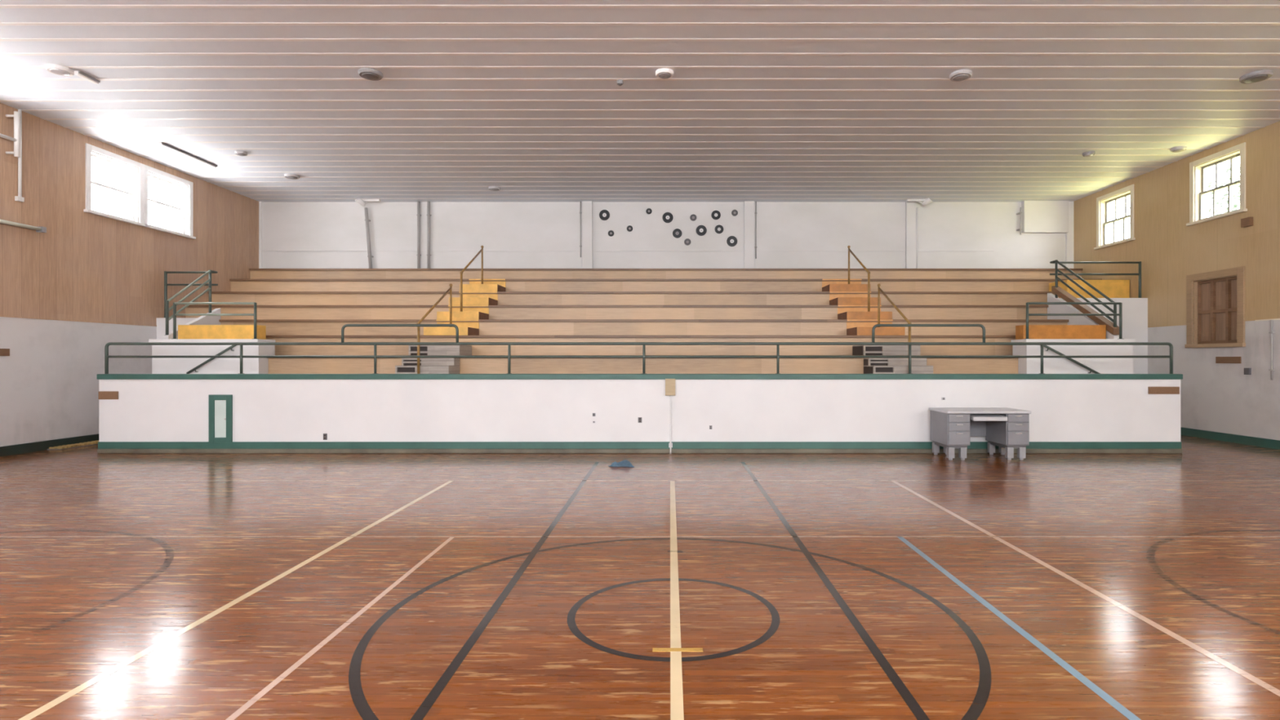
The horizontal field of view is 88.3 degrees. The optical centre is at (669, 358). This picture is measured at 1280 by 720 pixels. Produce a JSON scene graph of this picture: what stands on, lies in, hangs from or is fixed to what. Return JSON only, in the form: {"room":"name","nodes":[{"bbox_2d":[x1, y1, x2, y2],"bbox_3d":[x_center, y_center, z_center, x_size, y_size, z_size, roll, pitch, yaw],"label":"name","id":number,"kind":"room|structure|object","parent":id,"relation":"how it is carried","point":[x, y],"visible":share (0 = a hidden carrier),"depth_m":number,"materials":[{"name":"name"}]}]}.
{"room":"sports hall","nodes":[
{"label":"sports hall","id":0,"kind":"room"},
{"bbox_2d":[0,102,258,446],"bbox_3d":[-10.460,-1.222,5.800,0.220,5.465,22.040,0,0,0],"label":"wall","id":1,"kind":"structure","parent":0,"point":[86,266],"depth_m":11.42,"materials":[{"name":"paint"}]},
{"bbox_2d":[0,348,9,355],"bbox_3d":[-10.340,-0.098,10.161,0.020,0.114,0.273,0,0,0],"label":"wooden board","id":2,"kind":"object","parent":1,"relation":"attached to","point":[3,352],"visible":1,"depth_m":10.22,"materials":[{"name":"brown wood"}]},
{"bbox_2d":[0,111,20,157],"bbox_3d":[-10.253,-3.500,9.834,0.195,0.697,0.935,0,0,0],"label":"wall bracket","id":3,"kind":"object","parent":1,"relation":"attached to","point":[16,140],"visible":1,"depth_m":10.24,"materials":[{"name":"white metal"}]},
{"bbox_2d":[14,109,24,201],"bbox_3d":[-10.324,-3.227,10.445,0.052,1.456,0.100,0,0,0],"label":"conduit","id":4,"kind":"object","parent":1,"relation":"attached to","point":[19,197],"visible":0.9,"depth_m":10.44,"materials":[{"name":"white metal"}]},
{"bbox_2d":[0,218,46,232],"bbox_3d":[-10.295,-2.113,10.293,0.110,0.090,1.034,0,0,0],"label":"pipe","id":5,"kind":"object","parent":1,"relation":"attached to","point":[39,229],"visible":1,"depth_m":10.47,"materials":[{"name":"white metal"}]},
{"bbox_2d":[0,433,98,456],"bbox_3d":[-10.335,1.435,4.170,0.030,0.150,18.340,0,0,0],"label":"baseboard","id":6,"kind":"structure","parent":1,"relation":"attached to","point":[5,451],"depth_m":10.80,"materials":[{"name":"black wood"}]},
{"bbox_2d":[0,315,156,326],"bbox_3d":[-10.346,-0.660,5.800,0.008,0.024,21.600,0,0,0],"label":"trim","id":7,"kind":"structure","parent":1,"relation":"attached to","point":[0,315],"depth_m":11.42,"materials":[{"name":"brown wood"}]},
{"bbox_2d":[83,142,145,226],"bbox_3d":[-10.415,-3.203,12.280,0.270,1.225,1.330,0,0,0],"label":"window","id":8,"kind":"structure","parent":1,"relation":"in","point":[135,175],"depth_m":12.49,"materials":[{"name":"white paint"}]},
{"bbox_2d":[143,164,195,239],"bbox_3d":[-10.415,-3.203,13.580,0.270,1.225,1.390,0,0,0],"label":"window","id":9,"kind":"structure","parent":1,"relation":"in","point":[185,208],"depth_m":13.95,"materials":[{"name":"white paint"}]},
{"bbox_2d":[163,308,220,338],"bbox_3d":[-9.155,-0.355,12.645,0.090,1.330,1.390,0,0,0],"label":"wall","id":10,"kind":"structure","parent":0,"point":[202,320],"depth_m":12.90,"materials":[{"name":"white paint"}]},
{"bbox_2d":[148,338,275,373],"bbox_3d":[-8.216,-0.018,11.840,1.924,0.655,0.520,0,0,0],"label":"wall","id":11,"kind":"structure","parent":0,"point":[159,365],"depth_m":11.62,"materials":[{"name":"white paint"}]},
{"bbox_2d":[186,345,236,373],"bbox_3d":[-8.032,0.000,11.572,0.888,0.552,0.106,0,0,0],"label":"wall handrail","id":12,"kind":"object","parent":11,"relation":"attached to","point":[231,346],"visible":0.88,"depth_m":11.52,"materials":[{"name":"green metal"}]},
{"bbox_2d":[173,302,257,338],"bbox_3d":[-8.104,-0.676,11.720,1.537,0.661,0.098,0,0,0],"label":"landing railing","id":13,"kind":"object","parent":11,"relation":"on","point":[175,314],"visible":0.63,"depth_m":11.70,"materials":[{"name":"green metal"}]},
{"bbox_2d":[0,435,1279,719],"bbox_3d":[-0.100,1.569,5.800,20.900,0.122,22.000,0,0,0],"label":"floor","id":14,"kind":"structure","parent":0,"point":[133,586],"depth_m":4.25,"materials":[{"name":"brown wood"}]},
{"bbox_2d":[47,440,98,449],"bbox_3d":[-10.205,1.490,11.900,0.230,0.039,2.000,0,0,0],"label":"wooden board","id":15,"kind":"object","parent":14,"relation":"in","point":[92,442],"visible":0.41,"depth_m":11.18,"materials":[{"name":"beige wood"}]},
{"bbox_2d":[47,443,97,449],"bbox_3d":[-10.205,1.504,11.900,0.230,0.011,2.000,0,0,0],"label":"wooden plank","id":16,"kind":"object","parent":15,"relation":"on","point":[77,445],"depth_m":11.17,"materials":[{"name":"beige wood"}]},
{"bbox_2d":[608,459,634,467],"bbox_3d":[-0.698,1.467,9.242,0.287,0.086,0.428,0,0,-41],"label":"crumpled cloth","id":17,"kind":"object","parent":14,"relation":"on","point":[625,463],"visible":1,"depth_m":9.20,"materials":[{"name":"blue fabric"}]},
{"bbox_2d":[156,268,1147,373],"bbox_3d":[-0.100,-0.354,13.950,20.500,3.729,5.300,0,0,0],"label":"bleachers","id":18,"kind":"object","parent":14,"relation":"on","point":[294,304],"visible":0.78,"depth_m":14.06,"materials":[{"name":"brown wood"}]},
{"bbox_2d":[164,270,217,334],"bbox_3d":[-9.678,-1.098,12.646,1.096,1.336,1.381,0,0,0],"label":"stair railing","id":19,"kind":"object","parent":18,"relation":"on","point":[166,308],"visible":0.97,"depth_m":12.98,"materials":[{"name":"green metal"}]},
{"bbox_2d":[416,284,452,373],"bbox_3d":[-4.280,-0.576,12.025,0.100,1.772,1.748,0,0,0],"label":"handrail","id":20,"kind":"object","parent":18,"relation":"on","point":[450,285],"visible":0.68,"depth_m":11.83,"materials":[{"name":"brown metal"}]},
{"bbox_2d":[459,245,483,311],"bbox_3d":[-4.280,-1.764,14.250,0.100,1.621,1.598,0,0,0],"label":"handrail","id":21,"kind":"object","parent":18,"relation":"on","point":[482,246],"visible":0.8,"depth_m":13.78,"materials":[{"name":"brown metal"}]},
{"bbox_2d":[847,245,870,311],"bbox_3d":[4.080,-1.764,14.250,0.100,1.621,1.598,0,0,0],"label":"handrail","id":22,"kind":"object","parent":18,"relation":"on","point":[848,246],"visible":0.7,"depth_m":13.76,"materials":[{"name":"brown metal"}]},
{"bbox_2d":[877,284,911,342],"bbox_3d":[4.080,-0.576,12.025,0.100,1.772,1.748,0,0,0],"label":"handrail","id":23,"kind":"object","parent":18,"relation":"on","point":[879,289],"visible":0.55,"depth_m":12.32,"materials":[{"name":"brown metal"}]},
{"bbox_2d":[1047,293,1118,338],"bbox_3d":[8.105,-0.545,13.005,0.090,1.710,2.110,0,0,0],"label":"wall","id":24,"kind":"structure","parent":18,"relation":"on","point":[1052,308],"depth_m":13.32,"materials":[{"name":"white paint"}]},
{"bbox_2d":[1051,285,1119,334],"bbox_3d":[8.105,-0.980,12.885,0.150,1.095,1.930,0,0,0],"label":"board","id":25,"kind":"object","parent":24,"relation":"on","point":[1084,308],"visible":0.8,"depth_m":12.75,"materials":[{"name":"brown wood"}]},
{"bbox_2d":[1049,259,1141,327],"bbox_3d":[9.063,-1.250,13.006,1.966,1.640,2.101,0,0,0],"label":"stair railing","id":26,"kind":"object","parent":18,"relation":"on","point":[1055,262],"visible":0.91,"depth_m":13.72,"materials":[{"name":"green metal"}]},
{"bbox_2d":[928,407,1031,460],"bbox_3d":[4.727,1.143,10.070,1.245,0.735,0.740,0,0,0],"label":"desk","id":27,"kind":"object","parent":14,"relation":"on","point":[1007,428],"visible":1,"depth_m":9.77,"materials":[{"name":"grey metal"}]},
{"bbox_2d":[0,0,1279,201],"bbox_3d":[-0.100,-4.053,5.800,20.940,0.205,22.040,0,0,0],"label":"ceiling","id":28,"kind":"structure","parent":0,"point":[763,100],"depth_m":9.68,"materials":[{"name":"paint"}]},
{"bbox_2d":[44,63,74,76],"bbox_3d":[-8.319,-3.920,8.974,0.294,0.070,0.294,0,0,0],"label":"ceiling light mount","id":29,"kind":"object","parent":28,"relation":"attached to","point":[57,69],"visible":1,"depth_m":8.91,"materials":[{"name":"paint"}]},
{"bbox_2d":[74,71,100,84],"bbox_3d":[-8.147,-3.930,9.199,0.080,0.050,0.325,0,0,0],"label":"ceiling track","id":30,"kind":"object","parent":28,"relation":"attached to","point":[79,73],"visible":1,"depth_m":9.17,"materials":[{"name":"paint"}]},
{"bbox_2d":[155,142,217,167],"bbox_3d":[-9.328,-3.930,12.736,0.140,0.050,1.450,0,0,0],"label":"ceiling track","id":31,"kind":"object","parent":28,"relation":"attached to","point":[164,145],"visible":1,"depth_m":12.62,"materials":[{"name":"metal"}]},
{"bbox_2d":[235,150,248,155],"bbox_3d":[-8.203,-3.920,12.592,0.210,0.070,0.210,0,0,0],"label":"ceiling light mount","id":32,"kind":"object","parent":28,"relation":"attached to","point":[240,153],"visible":1,"depth_m":12.54,"materials":[{"name":"grey metal"}]},
{"bbox_2d":[284,173,299,179],"bbox_3d":[-8.155,-3.920,14.195,0.294,0.070,0.294,0,0,0],"label":"ceiling light mount","id":33,"kind":"object","parent":28,"relation":"attached to","point":[294,176],"visible":1,"depth_m":14.12,"materials":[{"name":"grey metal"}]},
{"bbox_2d":[355,197,381,205],"bbox_3d":[-7.504,-3.897,16.281,0.600,0.218,0.238,0,0,0],"label":"spotlight","id":34,"kind":"object","parent":28,"relation":"attached to","point":[362,202],"visible":0.98,"depth_m":16.30,"materials":[{"name":"white paint"}]},
{"bbox_2d":[358,67,382,80],"bbox_3d":[-4.139,-3.920,9.099,0.315,0.070,0.315,0,0,0],"label":"ceiling light mount","id":35,"kind":"object","parent":28,"relation":"attached to","point":[373,74],"visible":1,"depth_m":9.03,"materials":[{"name":"white plastic"}]},
{"bbox_2d":[488,186,500,191],"bbox_3d":[-4.047,-3.920,15.189,0.273,0.070,0.273,0,0,0],"label":"ceiling light mount","id":36,"kind":"object","parent":28,"relation":"attached to","point":[491,188],"visible":1,"depth_m":15.11,"materials":[{"name":"grey metal"}]},
{"bbox_2d":[616,80,623,85],"bbox_3d":[-0.711,-3.920,9.361,0.094,0.070,0.094,0,0,0],"label":"ceiling light mount","id":37,"kind":"object","parent":28,"relation":"attached to","point":[620,82],"visible":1,"depth_m":9.33,"materials":[{"name":"white plastic"}]},
{"bbox_2d":[655,68,673,79],"bbox_3d":[-0.074,-3.920,9.078,0.252,0.070,0.252,0,0,0],"label":"ceiling light mount","id":38,"kind":"object","parent":28,"relation":"attached to","point":[663,73],"visible":1,"depth_m":9.02,"materials":[{"name":"paint"}]},
{"bbox_2d":[906,197,932,206],"bbox_3d":[6.185,-3.897,16.280,0.612,0.221,0.241,0,0,0],"label":"spotlight","id":39,"kind":"object","parent":28,"relation":"attached to","point":[927,201],"visible":0.98,"depth_m":16.30,"materials":[{"name":"white paint"}]},
{"bbox_2d":[949,69,972,81],"bbox_3d":[4.038,-3.920,9.142,0.294,0.070,0.294,0,0,0],"label":"ceiling light mount","id":40,"kind":"object","parent":28,"relation":"attached to","point":[962,74],"visible":1,"depth_m":9.07,"materials":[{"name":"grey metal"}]},
{"bbox_2d":[1082,151,1095,156],"bbox_3d":[8.038,-3.920,12.633,0.210,0.070,0.210,0,0,0],"label":"ceiling light mount","id":41,"kind":"object","parent":28,"relation":"attached to","point":[1088,153],"visible":1,"depth_m":12.57,"materials":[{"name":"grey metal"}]},
{"bbox_2d":[1170,146,1186,152],"bbox_3d":[9.550,-3.920,12.353,0.252,0.070,0.252,0,0,0],"label":"ceiling light mount","id":42,"kind":"object","parent":28,"relation":"attached to","point":[1179,148],"visible":1,"depth_m":12.30,"materials":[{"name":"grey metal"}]},
{"bbox_2d":[1239,69,1273,84],"bbox_3d":[8.180,-3.920,9.185,0.357,0.070,0.357,0,0,0],"label":"ceiling light mount","id":43,"kind":"object","parent":28,"relation":"attached to","point":[1260,75],"visible":1,"depth_m":9.12,"materials":[{"name":"white plastic"}]},
{"bbox_2d":[97,373,1182,453],"bbox_3d":[-0.100,0.214,12.305,20.500,2.592,3.690,0,0,0],"label":"wall","id":44,"kind":"structure","parent":0,"point":[152,413],"depth_m":10.50,"materials":[{"name":"white paint"}]},
{"bbox_2d":[97,391,118,399],"bbox_3d":[-8.952,0.585,10.490,0.308,0.128,0.020,0,0,0],"label":"wooden block","id":45,"kind":"object","parent":44,"relation":"attached to","point":[101,394],"visible":1,"depth_m":10.48,"materials":[{"name":"brown wood"}]},
{"bbox_2d":[208,394,232,443],"bbox_3d":[-7.160,0.957,10.482,0.362,0.766,0.035,0,0,0],"label":"access hatch","id":46,"kind":"object","parent":44,"relation":"attached to","point":[220,406],"visible":1,"depth_m":10.47,"materials":[{"name":"green paint"}]},
{"bbox_2d":[323,433,327,439],"bbox_3d":[-5.500,1.245,10.492,0.060,0.100,0.016,0,0,0],"label":"wall outlet","id":47,"kind":"object","parent":44,"relation":"attached to","point":[325,435],"visible":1,"depth_m":10.49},
{"bbox_2d":[104,324,1173,373],"bbox_3d":[-0.500,-0.155,10.600,17.198,0.806,0.090,0,0,0],"label":"guard railing","id":48,"kind":"object","parent":44,"relation":"on","point":[107,356],"visible":0.9,"depth_m":10.58,"materials":[{"name":"green metal"}]},
{"bbox_2d":[665,378,675,395],"bbox_3d":[0.005,0.452,10.475,0.160,0.266,0.050,0,0,0],"label":"wooden block","id":49,"kind":"object","parent":44,"relation":"attached to","point":[669,383],"visible":1,"depth_m":10.45,"materials":[{"name":"beige wood"}]},
{"bbox_2d":[668,395,672,453],"bbox_3d":[0.011,1.048,10.466,0.060,0.925,0.067,0,0,0],"label":"conduit","id":50,"kind":"object","parent":44,"relation":"attached to","point":[670,445],"visible":1,"depth_m":10.47,"materials":[{"name":"white metal"}]},
{"bbox_2d":[1147,386,1179,394],"bbox_3d":[7.872,0.505,10.490,0.489,0.117,0.020,0,0,0],"label":"wooden block","id":51,"kind":"object","parent":44,"relation":"attached to","point":[1151,390],"visible":1,"depth_m":10.48,"materials":[{"name":"brown wood"}]},
{"bbox_2d":[262,201,1065,268],"bbox_3d":[-0.100,-1.222,16.710,20.500,5.465,0.220,0,0,0],"label":"wall","id":52,"kind":"structure","parent":0,"point":[286,225],"depth_m":16.60,"materials":[{"name":"paint"}]},
{"bbox_2d":[258,201,262,268],"bbox_3d":[-10.320,-3.087,16.585,0.060,1.736,0.030,0,0,0],"label":"trim","id":53,"kind":"structure","parent":52,"relation":"attached to","point":[260,202],"depth_m":16.57,"materials":[{"name":"white paint"}]},
{"bbox_2d":[364,207,373,268],"bbox_3d":[-7.569,-3.023,16.535,0.196,1.520,0.130,0,0,0],"label":"pipe","id":54,"kind":"object","parent":52,"relation":"attached to","point":[366,209],"visible":0.98,"depth_m":16.48,"materials":[{"name":"grey metal"}]},
{"bbox_2d":[416,201,421,268],"bbox_3d":[-6.322,-3.111,16.558,0.098,1.678,0.084,0,0,0],"label":"pipe","id":55,"kind":"object","parent":52,"relation":"attached to","point":[418,215],"visible":1,"depth_m":16.52,"materials":[{"name":"white metal"}]},
{"bbox_2d":[262,249,582,251],"bbox_3d":[-6.247,-2.729,16.591,8.087,0.042,0.018,0,0,0],"label":"trim","id":56,"kind":"structure","parent":52,"relation":"attached to","point":[262,250],"depth_m":16.58,"materials":[{"name":"paint"}]},
{"bbox_2d":[426,201,431,268],"bbox_3d":[-6.070,-3.111,16.558,0.098,1.678,0.084,0,0,0],"label":"pipe","id":57,"kind":"object","parent":52,"relation":"attached to","point":[428,215],"visible":1,"depth_m":16.53,"materials":[{"name":"grey metal"}]},
{"bbox_2d":[579,201,582,257],"bbox_3d":[-2.250,-3.253,16.579,0.054,1.403,0.042,0,0,0],"label":"pipe","id":58,"kind":"object","parent":52,"relation":"attached to","point":[580,212],"visible":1,"depth_m":16.56,"materials":[{"name":"white metal"}]},
{"bbox_2d":[582,200,592,268],"bbox_3d":[-2.077,-3.087,16.555,0.252,1.736,0.090,0,0,0],"label":"trim","id":59,"kind":"structure","parent":52,"relation":"attached to","point":[587,206],"depth_m":16.51,"materials":[{"name":"paint"}]},
{"bbox_2d":[599,209,609,220],"bbox_3d":[-1.652,-3.621,16.589,0.269,0.269,0.022,0,0,0],"label":"vinyl record","id":60,"kind":"object","parent":52,"relation":"attached to","point":[604,215],"visible":1,"depth_m":16.59,"materials":[{"name":"black plastic"}]},
{"bbox_2d":[608,230,613,236],"bbox_3d":[-1.487,-3.159,16.589,0.155,0.155,0.022,0,0,0],"label":"vinyl record","id":61,"kind":"object","parent":52,"relation":"attached to","point":[611,233],"visible":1,"depth_m":16.59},
{"bbox_2d":[626,225,632,231],"bbox_3d":[-1.014,-3.280,16.589,0.155,0.155,0.022,0,0,0],"label":"vinyl record","id":62,"kind":"object","parent":52,"relation":"attached to","point":[629,228],"visible":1,"depth_m":16.59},
{"bbox_2d":[645,208,652,213],"bbox_3d":[-0.530,-3.717,16.589,0.148,0.148,0.022,0,0,0],"label":"vinyl record","id":63,"kind":"object","parent":52,"relation":"attached to","point":[648,211],"visible":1,"depth_m":16.59,"materials":[{"name":"black plastic"}]},
{"bbox_2d":[662,212,673,222],"bbox_3d":[-0.057,-3.557,16.589,0.269,0.269,0.022,0,0,0],"label":"vinyl record","id":64,"kind":"object","parent":52,"relation":"attached to","point":[667,217],"visible":1,"depth_m":16.59,"materials":[{"name":"black plastic"}]},
{"bbox_2d":[592,249,743,251],"bbox_3d":[-0.042,-2.729,16.591,3.818,0.042,0.018,0,0,0],"label":"trim","id":65,"kind":"structure","parent":52,"relation":"attached to","point":[593,250],"depth_m":16.58,"materials":[{"name":"paint"}]},
{"bbox_2d":[672,228,681,238],"bbox_3d":[0.183,-3.159,16.589,0.236,0.236,0.022,0,0,0],"label":"vinyl record","id":66,"kind":"object","parent":52,"relation":"attached to","point":[677,233],"visible":1,"depth_m":16.59,"materials":[{"name":"black plastic"}]},
{"bbox_2d":[684,238,690,245],"bbox_3d":[0.442,-2.943,16.589,0.168,0.168,0.022,0,0,0],"label":"vinyl record","id":67,"kind":"object","parent":52,"relation":"attached to","point":[687,242],"visible":1,"depth_m":16.59,"materials":[{"name":"grey plastic"}]},
{"bbox_2d":[689,213,696,221],"bbox_3d":[0.589,-3.557,16.589,0.168,0.168,0.022,0,0,0],"label":"vinyl record","id":68,"kind":"object","parent":52,"relation":"attached to","point":[693,217],"visible":1,"depth_m":16.59,"materials":[{"name":"grey plastic"}]},
{"bbox_2d":[696,225,706,235],"bbox_3d":[0.790,-3.232,16.589,0.269,0.269,0.022,0,0,0],"label":"vinyl record","id":69,"kind":"object","parent":52,"relation":"attached to","point":[701,230],"visible":1,"depth_m":16.59,"materials":[{"name":"black plastic"}]},
{"bbox_2d":[711,210,720,219],"bbox_3d":[1.161,-3.621,16.589,0.236,0.236,0.022,0,0,0],"label":"vinyl record","id":70,"kind":"object","parent":52,"relation":"attached to","point":[715,215],"visible":1,"depth_m":16.59,"materials":[{"name":"black plastic"}]},
{"bbox_2d":[715,224,723,233],"bbox_3d":[1.240,-3.263,16.589,0.222,0.222,0.022,0,0,0],"label":"vinyl record","id":71,"kind":"object","parent":52,"relation":"attached to","point":[718,228],"visible":1,"depth_m":16.59,"materials":[{"name":"black plastic"}]},
{"bbox_2d":[726,235,737,246],"bbox_3d":[1.564,-2.960,16.589,0.269,0.269,0.022,0,0,0],"label":"vinyl record","id":72,"kind":"object","parent":52,"relation":"attached to","point":[731,241],"visible":1,"depth_m":16.59,"materials":[{"name":"black plastic"}]},
{"bbox_2d":[731,209,737,216],"bbox_3d":[1.631,-3.677,16.589,0.162,0.162,0.022,0,0,0],"label":"vinyl record","id":73,"kind":"object","parent":52,"relation":"attached to","point":[734,212],"visible":1,"depth_m":16.59,"materials":[{"name":"grey plastic"}]},
{"bbox_2d":[743,200,754,268],"bbox_3d":[1.993,-3.087,16.555,0.252,1.736,0.090,0,0,0],"label":"trim","id":74,"kind":"structure","parent":52,"relation":"attached to","point":[748,206],"depth_m":16.51,"materials":[{"name":"paint"}]},
{"bbox_2d":[755,201,756,258],"bbox_3d":[2.166,-3.236,16.579,0.054,1.436,0.042,0,0,0],"label":"pipe","id":75,"kind":"object","parent":52,"relation":"attached to","point":[756,202],"visible":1,"depth_m":16.56,"materials":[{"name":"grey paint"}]},
{"bbox_2d":[754,249,905,251],"bbox_3d":[4.028,-2.729,16.591,3.818,0.042,0.018,0,0,0],"label":"trim","id":76,"kind":"structure","parent":52,"relation":"attached to","point":[754,250],"depth_m":16.58,"materials":[{"name":"paint"}]},
{"bbox_2d":[905,201,915,268],"bbox_3d":[6.055,-3.087,16.555,0.236,1.736,0.090,0,0,0],"label":"trim","id":77,"kind":"structure","parent":52,"relation":"attached to","point":[910,206],"depth_m":16.51,"materials":[{"name":"paint"}]},
{"bbox_2d":[915,207,918,268],"bbox_3d":[6.196,-3.037,16.555,0.105,1.534,0.090,0,0,0],"label":"pipe","id":78,"kind":"object","parent":52,"relation":"attached to","point":[917,208],"visible":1,"depth_m":16.51,"materials":[{"name":"white metal"}]},
{"bbox_2d":[917,249,993,251],"bbox_3d":[7.165,-2.729,16.591,1.985,0.042,0.018,0,0,0],"label":"trim","id":79,"kind":"structure","parent":52,"relation":"attached to","point":[917,250],"depth_m":16.58,"materials":[{"name":"paint"}]},
{"bbox_2d":[1016,207,1022,235],"bbox_3d":[8.761,-3.440,16.513,0.058,0.683,0.174,0,0,0],"label":"pipe","id":80,"kind":"object","parent":52,"relation":"attached to","point":[1020,212],"visible":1,"depth_m":16.43,"materials":[{"name":"white metal"}]},
{"bbox_2d":[1021,200,1068,233],"bbox_3d":[9.422,-3.558,16.530,1.117,0.793,0.140,0,0,0],"label":"box","id":81,"kind":"object","parent":52,"relation":"attached to","point":[1037,216],"depth_m":16.46,"materials":[{"name":"paint"}]},
{"bbox_2d":[1065,201,1073,268],"bbox_3d":[10.065,-3.087,16.570,0.170,1.736,0.060,0,0,0],"label":"trim","id":82,"kind":"structure","parent":52,"relation":"attached to","point":[1068,236],"depth_m":16.54,"materials":[{"name":"white paint"}]},
{"bbox_2d":[1010,338,1135,373],"bbox_3d":[7.230,-0.018,11.840,1.924,0.655,0.520,0,0,0],"label":"wall","id":83,"kind":"structure","parent":0,"point":[1025,365],"depth_m":11.62,"materials":[{"name":"white paint"}]},
{"bbox_2d":[1043,345,1100,373],"bbox_3d":[7.027,0.012,11.572,1.049,0.577,0.106,0,0,0],"label":"wall handrail","id":84,"kind":"object","parent":83,"relation":"attached to","point":[1045,346],"visible":0.84,"depth_m":11.52,"materials":[{"name":"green metal"}]},
{"bbox_2d":[1026,302,1122,338],"bbox_3d":[7.196,-0.676,11.720,1.762,0.661,0.098,0,0,0],"label":"landing railing","id":85,"kind":"object","parent":83,"relation":"on","point":[1120,314],"visible":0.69,"depth_m":11.70,"materials":[{"name":"green metal"}]},
{"bbox_2d":[1073,120,1279,439],"bbox_3d":[10.260,-1.222,5.800,0.220,5.465,22.040,0,0,0],"label":"wall","id":86,"kind":"structure","parent":0,"point":[1220,397],"depth_m":12.42,"materials":[{"name":"paint"}]},
{"bbox_2d":[1093,184,1135,249],"bbox_3d":[10.215,-3.203,15.005,0.270,1.225,1.300,0,0,0],"label":"window","id":87,"kind":"structure","parent":86,"relation":"in","point":[1124,193],"depth_m":15.19,"materials":[{"name":"beige paint"}]},
{"bbox_2d":[1184,266,1245,347],"bbox_3d":[10.200,-0.920,12.250,0.220,1.420,1.300,0,0,0],"label":"boarded window","id":88,"kind":"structure","parent":86,"relation":"in","point":[1215,307],"depth_m":12.35,"materials":[{"name":"brown wood"}]},
{"bbox_2d":[1186,142,1247,226],"bbox_3d":[10.215,-3.203,12.210,0.270,1.225,1.290,0,0,0],"label":"window","id":89,"kind":"structure","parent":86,"relation":"in","point":[1200,169],"depth_m":12.36,"materials":[{"name":"beige paint"}]},
{"bbox_2d":[1215,356,1241,363],"bbox_3d":[10.140,0.024,11.953,0.020,0.121,0.528,0,0,0],"label":"wooden board","id":90,"kind":"object","parent":86,"relation":"attached to","point":[1218,359],"visible":1,"depth_m":11.93,"materials":[{"name":"brown wood"}]},
{"bbox_2d":[1180,426,1279,449],"bbox_3d":[10.135,1.435,4.530,0.030,0.150,19.060,0,0,0],"label":"baseboard","id":91,"kind":"structure","parent":86,"relation":"attached to","point":[1246,440],"depth_m":11.85,"materials":[{"name":"green paint"}]},
{"bbox_2d":[1240,217,1253,227],"bbox_3d":[10.115,-2.391,11.536,0.070,0.152,0.173,0,0,0],"label":"junction box","id":92,"kind":"object","parent":86,"relation":"attached to","point":[1248,221],"visible":1,"depth_m":11.50,"materials":[{"name":"brown wood"}]},
{"bbox_2d":[1244,368,1251,374],"bbox_3d":[10.130,0.222,11.542,0.040,0.117,0.106,0,0,0],"label":"switch box","id":93,"kind":"object","parent":86,"relation":"attached to","point":[1246,371],"visible":1,"depth_m":11.51,"materials":[{"name":"grey metal"}]},
{"bbox_2d":[1255,318,1279,321],"bbox_3d":[10.144,-0.659,10.800,0.012,0.022,1.200,0,0,0],"label":"trim","id":94,"kind":"structure","parent":86,"relation":"attached to","point":[1273,318],"depth_m":11.15,"materials":[{"name":"beige paint"}]},
{"bbox_2d":[1268,320,1275,380],"bbox_3d":[10.135,-0.146,11.082,0.030,1.010,0.080,0,0,0],"label":"conduit","id":95,"kind":"object","parent":86,"relation":"attached to","point":[1271,332],"visible":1,"depth_m":11.07,"materials":[{"name":"grey metal"}]},
{"label":"outside","id":96,"kind":"structure","parent":0,"visible":0},
{"bbox_3d":[40.185,1.835,20.000,59.630,0.050,100.000,0,0,0],"label":"ground","id":97,"kind":"structure","parent":96,"visible":0},
{"bbox_2d":[1111,158,1239,223],"bbox_3d":[17.734,-2.484,21.229,6.267,8.598,4.963,0,0,31],"label":"tree","id":98,"kind":"object","parent":97,"relation":"on","point":[1237,168],"visible":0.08,"depth_m":21.30,"materials":[{"name":"green plant"}]},
{"bbox_2d":[1205,171,1239,217],"bbox_3d":[24.559,-3.249,26.872,6.341,10.126,7.621,0,0,32],"label":"tree","id":99,"kind":"object","parent":97,"relation":"on","point":[1235,173],"visible":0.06,"depth_m":28.60,"materials":[{"name":"green plant"}]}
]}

